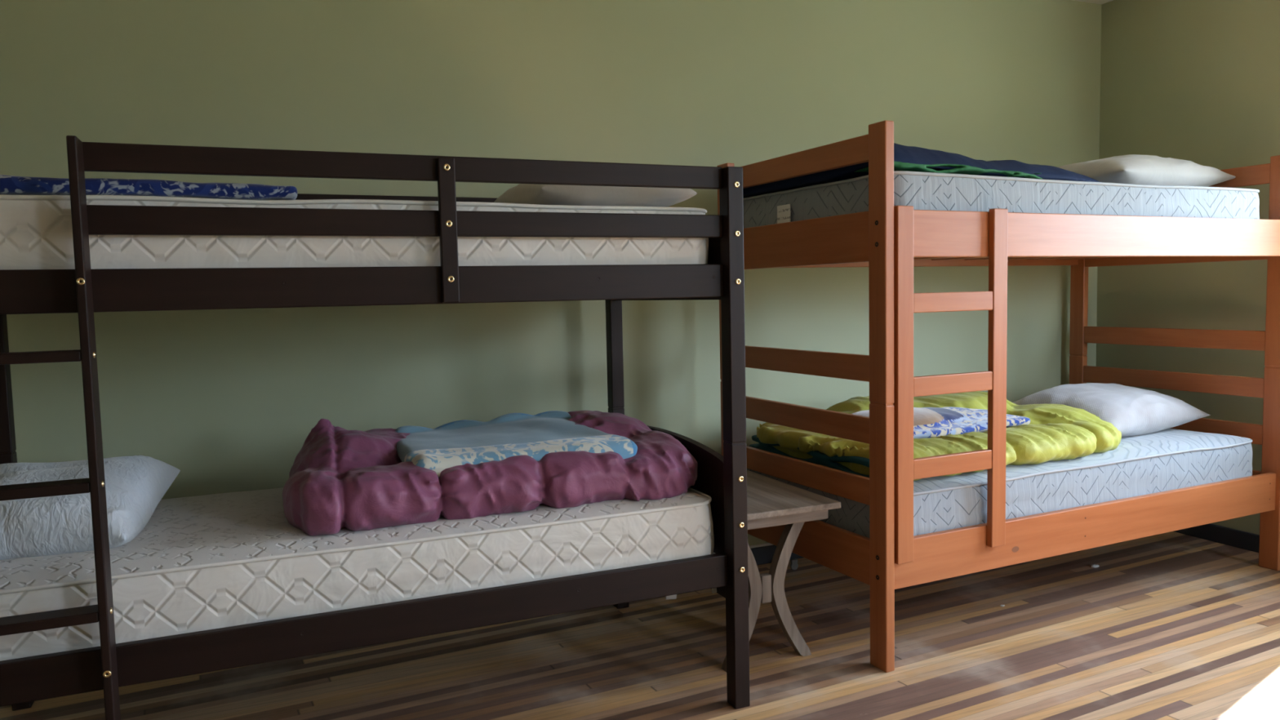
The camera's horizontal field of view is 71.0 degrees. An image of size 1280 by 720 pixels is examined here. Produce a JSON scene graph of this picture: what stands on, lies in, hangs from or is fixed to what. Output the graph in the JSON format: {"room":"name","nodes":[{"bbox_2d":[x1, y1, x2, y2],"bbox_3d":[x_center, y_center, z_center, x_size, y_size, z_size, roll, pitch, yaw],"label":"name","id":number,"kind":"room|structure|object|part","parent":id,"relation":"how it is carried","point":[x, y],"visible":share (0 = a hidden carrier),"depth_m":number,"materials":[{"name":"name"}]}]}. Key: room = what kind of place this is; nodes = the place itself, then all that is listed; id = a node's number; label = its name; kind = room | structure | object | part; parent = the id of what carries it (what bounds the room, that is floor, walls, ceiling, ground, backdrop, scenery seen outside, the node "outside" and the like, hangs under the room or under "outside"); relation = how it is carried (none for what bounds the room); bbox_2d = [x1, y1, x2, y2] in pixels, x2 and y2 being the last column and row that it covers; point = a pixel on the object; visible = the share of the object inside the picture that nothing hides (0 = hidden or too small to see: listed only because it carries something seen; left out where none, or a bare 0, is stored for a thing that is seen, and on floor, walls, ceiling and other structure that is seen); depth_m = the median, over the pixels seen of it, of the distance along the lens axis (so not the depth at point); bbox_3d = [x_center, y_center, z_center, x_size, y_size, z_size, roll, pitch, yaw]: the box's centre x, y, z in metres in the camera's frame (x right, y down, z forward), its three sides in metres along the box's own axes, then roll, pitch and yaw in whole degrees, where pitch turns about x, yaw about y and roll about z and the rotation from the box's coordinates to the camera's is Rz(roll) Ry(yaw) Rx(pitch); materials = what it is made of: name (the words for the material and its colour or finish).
{"room":"dormitory","nodes":[
{"label":"dormitory","id":0,"kind":"room"},
{"bbox_2d":[0,0,1101,545],"bbox_3d":[-0.736,-0.345,3.432,7.150,2.600,0.200,-3,5,-23],"label":"wall","id":1,"kind":"structure","parent":0,"point":[228,399],"depth_m":3.40,"materials":[{"name":"green paint"}]},
{"bbox_2d":[712,542,773,554],"bbox_3d":[-0.691,0.876,3.414,6.700,0.010,0.012,-3,5,-23],"label":"trim","id":2,"kind":"structure","parent":1,"relation":"attached to","point":[766,544],"depth_m":3.92,"materials":[{"name":"brown wood"}]},
{"bbox_2d":[713,545,803,564],"bbox_3d":[-0.689,0.920,3.415,6.700,0.078,0.016,-3,5,-23],"label":"baseboard","id":3,"kind":"structure","parent":1,"relation":"attached to","point":[764,554],"depth_m":3.93,"materials":[{"name":"black wood"}]},
{"bbox_2d":[0,531,1279,719],"bbox_3d":[0.539,1.198,0.611,7.150,0.120,6.560,-3,5,-23],"label":"floor","id":4,"kind":"structure","parent":0,"point":[1171,625],"depth_m":2.91,"materials":[{"name":"brown wood"}]},
{"bbox_2d":[0,135,750,719],"bbox_3d":[-0.789,0.253,2.569,1.977,1.537,1.014,-3,5,-23],"label":"bunk bed","id":5,"kind":"object","parent":4,"relation":"on","point":[84,291],"visible":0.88,"depth_m":2.16,"materials":[{"name":"brown wood"}]},
{"bbox_3d":[-1.865,0.273,2.635,0.048,1.534,0.052,-3,5,-23],"label":"post","id":6,"kind":"part","parent":5,"relation":"part of","materials":[{"name":"brown wood"}]},
{"bbox_2d":[0,194,708,269],"bbox_3d":[-0.813,-0.309,2.547,1.890,0.219,0.854,-3,5,-23],"label":"mattress","id":7,"kind":"object","parent":5,"relation":"on","point":[36,231],"visible":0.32,"depth_m":2.10,"materials":[{"name":"white fabric"}]},
{"bbox_2d":[0,174,297,199],"bbox_3d":[-1.234,-0.399,2.193,0.727,0.049,0.473,-3,5,-23],"label":"blanket","id":8,"kind":"object","parent":7,"relation":"on","point":[9,184],"visible":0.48,"depth_m":2.00,"materials":[{"name":"blue fabric"}]},
{"bbox_2d":[493,183,697,206],"bbox_3d":[-0.142,-0.499,2.739,0.500,0.136,0.442,-3,6,-25],"label":"pillow","id":9,"kind":"object","parent":7,"relation":"on","point":[524,193],"visible":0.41,"depth_m":2.57,"materials":[{"name":"white fabric"}]},
{"bbox_2d":[0,487,714,661],"bbox_3d":[-0.793,0.522,2.609,1.891,0.229,0.855,-3,5,-23],"label":"mattress","id":10,"kind":"object","parent":5,"relation":"on","point":[221,560],"visible":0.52,"depth_m":2.22,"materials":[{"name":"white fabric"}]},
{"bbox_2d":[0,455,180,559],"bbox_3d":[-1.506,0.379,2.322,0.500,0.202,0.557,-3,4,-19],"label":"pillow","id":11,"kind":"object","parent":10,"relation":"on","point":[135,485],"visible":0.78,"depth_m":2.17,"materials":[{"name":"grey fabric"}]},
{"bbox_3d":[-0.796,0.421,2.602,1.864,0.027,0.828,-3,5,-23],"label":"panel","id":12,"kind":"part","parent":10,"relation":"part of","materials":[{"name":"white fabric"}]},
{"bbox_2d":[282,410,697,536],"bbox_3d":[-0.454,0.281,2.700,1.181,0.247,0.708,-3,5,-23],"label":"comforter","id":13,"kind":"object","parent":10,"relation":"on","point":[340,477],"visible":0.77,"depth_m":2.42,"materials":[{"name":"fabric"}]},
{"bbox_2d":[395,410,637,478],"bbox_3d":[-0.397,0.252,2.717,0.663,0.121,0.506,-3,5,-23],"label":"blanket","id":14,"kind":"object","parent":13,"relation":"on","point":[458,442],"visible":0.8,"depth_m":2.61,"materials":[{"name":"blue fabric"}]},
{"bbox_3d":[-0.636,-0.177,2.152,1.881,0.092,0.025,-3,5,-23],"label":"rail","id":15,"kind":"part","parent":5,"relation":"part of","materials":[{"name":"brown wood"}]},
{"bbox_3d":[-0.618,0.646,2.212,1.881,0.092,0.025,-3,5,-23],"label":"rail","id":16,"kind":"part","parent":5,"relation":"part of","materials":[{"name":"brown wood"}]},
{"bbox_3d":[-0.988,-0.511,2.942,1.881,0.060,0.022,-3,5,-23],"label":"guard rail","id":17,"kind":"part","parent":5,"relation":"part of","materials":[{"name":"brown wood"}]},
{"bbox_3d":[-0.485,-0.468,2.196,1.541,0.060,0.022,-3,5,-23],"label":"guard rail","id":18,"kind":"part","parent":5,"relation":"part of","materials":[{"name":"brown wood"}]},
{"bbox_3d":[-0.482,-0.335,2.206,1.541,0.062,0.022,-3,5,-23],"label":"guard rail","id":19,"kind":"part","parent":5,"relation":"part of","materials":[{"name":"brown wood"}]},
{"bbox_3d":[-0.468,-0.315,2.190,0.041,0.351,0.020,-3,5,-23],"label":"guard post","id":20,"kind":"part","parent":5,"relation":"part of","materials":[{"name":"brown wood"}]},
{"bbox_3d":[-0.090,0.179,3.386,0.048,1.534,0.052,-3,5,-23],"label":"post","id":21,"kind":"part","parent":5,"relation":"part of","materials":[{"name":"brown wood"}]},
{"bbox_3d":[0.078,-0.311,2.928,0.024,0.230,0.864,-3,5,-23],"label":"panel","id":22,"kind":"part","parent":5,"relation":"part of","materials":[{"name":"brown wood"}]},
{"bbox_3d":[0.093,0.394,2.979,0.024,0.317,0.864,-3,5,-23],"label":"panel","id":23,"kind":"part","parent":5,"relation":"part of","materials":[{"name":"brown wood"}]},
{"bbox_3d":[0.098,0.622,2.996,0.024,0.100,0.864,-3,5,-23],"label":"rail","id":24,"kind":"part","parent":5,"relation":"part of","materials":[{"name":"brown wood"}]},
{"bbox_3d":[0.269,0.233,2.545,0.048,1.534,0.052,-3,5,-23],"label":"post","id":25,"kind":"part","parent":5,"relation":"part of","materials":[{"name":"brown wood"}]},
{"bbox_2d":[721,470,840,672],"bbox_3d":[0.334,0.701,3.073,0.406,0.521,0.630,-3,5,-23],"label":"side table","id":26,"kind":"object","parent":4,"relation":"on","point":[771,502],"visible":0.48,"depth_m":2.87,"materials":[{"name":"brown wood"}]},
{"bbox_3d":[0.318,0.728,2.842,0.138,0.500,0.035,-3,5,-23],"label":"leg","id":27,"kind":"part","parent":26,"relation":"part of","materials":[{"name":"brown wood"}]},
{"bbox_3d":[0.488,0.719,2.914,0.150,0.500,0.035,-3,5,-23],"label":"leg","id":28,"kind":"part","parent":26,"relation":"part of","materials":[{"name":"brown wood"}]},
{"bbox_2d":[790,558,798,569],"bbox_3d":[0.660,0.875,3.844,0.034,0.044,0.016,-3,5,-23],"label":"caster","id":29,"kind":"object","parent":4,"relation":"on","point":[793,565],"visible":1,"depth_m":3.84,"materials":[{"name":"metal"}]},
{"bbox_2d":[716,120,1279,672],"bbox_3d":[1.471,0.048,3.630,2.096,1.691,1.009,-3,5,-26],"label":"bunk bed","id":30,"kind":"object","parent":4,"relation":"on","point":[888,239],"visible":0.7,"depth_m":3.02,"materials":[{"name":"brown wood"}]},
{"bbox_3d":[0.353,0.076,3.576,0.035,1.691,0.078,-3,5,-26],"label":"post","id":31,"kind":"part","parent":30,"relation":"part of","materials":[{"name":"brown wood"}]},
{"bbox_3d":[0.531,-0.674,3.116,0.024,0.080,0.820,-3,5,-26],"label":"rail","id":32,"kind":"part","parent":30,"relation":"part of","materials":[{"name":"brown wood"}]},
{"bbox_3d":[0.537,-0.405,3.136,0.024,0.155,0.820,-3,5,-26],"label":"rail","id":33,"kind":"part","parent":30,"relation":"part of","materials":[{"name":"brown wood"}]},
{"bbox_3d":[0.546,0.004,3.166,0.024,0.082,0.820,-3,5,-26],"label":"rail","id":34,"kind":"part","parent":30,"relation":"part of","materials":[{"name":"brown wood"}]},
{"bbox_3d":[0.554,0.395,3.194,0.024,0.082,0.820,-3,5,-26],"label":"rail","id":35,"kind":"part","parent":30,"relation":"part of","materials":[{"name":"brown wood"}]},
{"bbox_3d":[0.550,0.200,3.180,0.024,0.081,0.820,-3,5,-26],"label":"rail","id":36,"kind":"part","parent":30,"relation":"part of","materials":[{"name":"brown wood"}]},
{"bbox_3d":[0.559,0.620,3.211,0.024,0.144,0.820,-3,5,-26],"label":"rail","id":37,"kind":"part","parent":30,"relation":"part of","materials":[{"name":"brown wood"}]},
{"bbox_3d":[0.745,0.127,2.770,0.035,1.691,0.078,-3,5,-26],"label":"post","id":38,"kind":"part","parent":30,"relation":"part of","materials":[{"name":"brown wood"}]},
{"bbox_3d":[1.254,-0.491,4.016,2.025,0.145,0.024,-3,5,-26],"label":"rail","id":39,"kind":"part","parent":30,"relation":"part of","materials":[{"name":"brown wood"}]},
{"bbox_2d":[746,428,1252,537],"bbox_3d":[1.457,0.452,3.644,1.956,0.248,0.918,-3,5,-26],"label":"mattress","id":40,"kind":"object","parent":30,"relation":"on","point":[1168,459],"visible":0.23,"depth_m":3.21,"materials":[{"name":"white fabric"}]},
{"bbox_2d":[748,391,1121,480],"bbox_3d":[1.198,0.252,3.533,1.401,0.211,0.921,-3,5,-26],"label":"comforter","id":41,"kind":"object","parent":40,"relation":"on","point":[1054,432],"visible":0.51,"depth_m":3.24,"materials":[{"name":"fabric"}]},
{"bbox_2d":[852,406,1030,438],"bbox_3d":[1.081,0.237,3.381,0.715,0.122,0.382,-3,5,-26],"label":"blanket","id":42,"kind":"object","parent":41,"relation":"on","point":[928,422],"visible":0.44,"depth_m":3.29,"materials":[{"name":"blue fabric"}]},
{"bbox_3d":[1.454,0.343,3.636,1.930,0.030,0.890,-3,5,-26],"label":"panel","id":43,"kind":"part","parent":40,"relation":"part of","materials":[{"name":"white fabric"}]},
{"bbox_2d":[1013,382,1210,437],"bbox_3d":[2.003,0.208,3.866,0.740,0.208,0.498,-4,5,-31],"label":"pillow","id":44,"kind":"object","parent":40,"relation":"on","point":[1134,411],"visible":0.74,"depth_m":3.71,"materials":[{"name":"white fabric"}]},
{"bbox_2d":[742,170,1259,228],"bbox_3d":[1.430,-0.550,3.569,1.970,0.228,0.917,-3,5,-26],"label":"mattress","id":45,"kind":"object","parent":30,"relation":"on","point":[934,191],"visible":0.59,"depth_m":3.08,"materials":[{"name":"white fabric"}]},
{"bbox_2d":[742,142,1099,198],"bbox_3d":[1.062,-0.699,3.403,1.160,0.124,0.871,-3,5,-26],"label":"comforter","id":46,"kind":"object","parent":45,"relation":"on","point":[908,158],"visible":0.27,"depth_m":3.01,"materials":[{"name":"blue fabric"}]},
{"bbox_2d":[1057,154,1235,186],"bbox_3d":[2.080,-0.776,3.820,0.720,0.194,0.484,-3,6,-26],"label":"pillow","id":47,"kind":"object","parent":45,"relation":"on","point":[1135,169],"visible":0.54,"depth_m":3.62,"materials":[{"name":"white fabric"}]},
{"bbox_3d":[2.195,-0.031,4.495,0.035,1.691,0.078,-3,5,-26],"label":"post","id":48,"kind":"part","parent":30,"relation":"part of","materials":[{"name":"brown wood"}]},
{"bbox_3d":[1.687,0.591,3.247,2.025,0.153,0.024,-3,5,-26],"label":"rail","id":49,"kind":"part","parent":30,"relation":"part of","materials":[{"name":"brown wood"}]},
{"bbox_3d":[1.665,-0.438,3.172,2.025,0.145,0.024,-3,5,-26],"label":"rail","id":50,"kind":"part","parent":30,"relation":"part of","materials":[{"name":"brown wood"}]},
{"bbox_3d":[2.397,0.092,4.086,0.024,0.081,0.847,-3,5,-26],"label":"rail","id":51,"kind":"part","parent":30,"relation":"part of","materials":[{"name":"brown wood"}]},
{"bbox_3d":[2.393,-0.103,4.072,0.024,0.082,0.847,-3,5,-26],"label":"rail","id":52,"kind":"part","parent":30,"relation":"part of","materials":[{"name":"brown wood"}]},
{"bbox_3d":[2.384,-0.512,4.042,0.024,0.155,0.847,-3,5,-26],"label":"rail","id":53,"kind":"part","parent":30,"relation":"part of","materials":[{"name":"brown wood"}]},
{"bbox_3d":[2.401,0.287,4.100,0.024,0.082,0.847,-3,5,-26],"label":"rail","id":54,"kind":"part","parent":30,"relation":"part of","materials":[{"name":"brown wood"}]},
{"bbox_3d":[2.378,-0.781,4.022,0.024,0.080,0.847,-3,5,-26],"label":"rail","id":55,"kind":"part","parent":30,"relation":"part of","materials":[{"name":"brown wood"}]},
{"bbox_3d":[2.406,0.513,4.117,0.024,0.144,0.847,-3,5,-26],"label":"rail","id":56,"kind":"part","parent":30,"relation":"part of","materials":[{"name":"brown wood"}]},
{"bbox_3d":[2.598,0.021,3.664,0.035,1.691,0.078,-3,5,-26],"label":"post","id":57,"kind":"part","parent":30,"relation":"part of","materials":[{"name":"brown wood"}]},
{"bbox_2d":[1090,564,1098,568],"bbox_3d":[1.920,0.869,3.792,0.042,0.011,0.028,-3,5,-23],"label":"lint","id":58,"kind":"object","parent":4,"relation":"on","point":[1093,566],"visible":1,"depth_m":3.79},
{"bbox_2d":[1073,0,1113,4],"bbox_3d":[0.479,-1.514,0.412,7.150,0.120,6.560,-3,5,-23],"label":"ceiling","id":59,"kind":"structure","parent":0,"point":[1096,2],"depth_m":4.49,"materials":[{"name":"paint"}]},
{"bbox_2d":[1096,0,1279,534],"bbox_3d":[3.683,-0.326,1.854,0.250,2.600,6.160,-3,5,-23],"label":"wall","id":60,"kind":"structure","parent":0,"point":[1197,82],"depth_m":4.14,"materials":[{"name":"green paint"}]},
{"bbox_2d":[1173,523,1259,552],"bbox_3d":[3.591,0.938,1.887,0.016,0.078,6.144,-3,5,-23],"label":"baseboard","id":61,"kind":"structure","parent":60,"relation":"attached to","point":[1212,532],"depth_m":4.07,"materials":[{"name":"black wood"}]}
]}

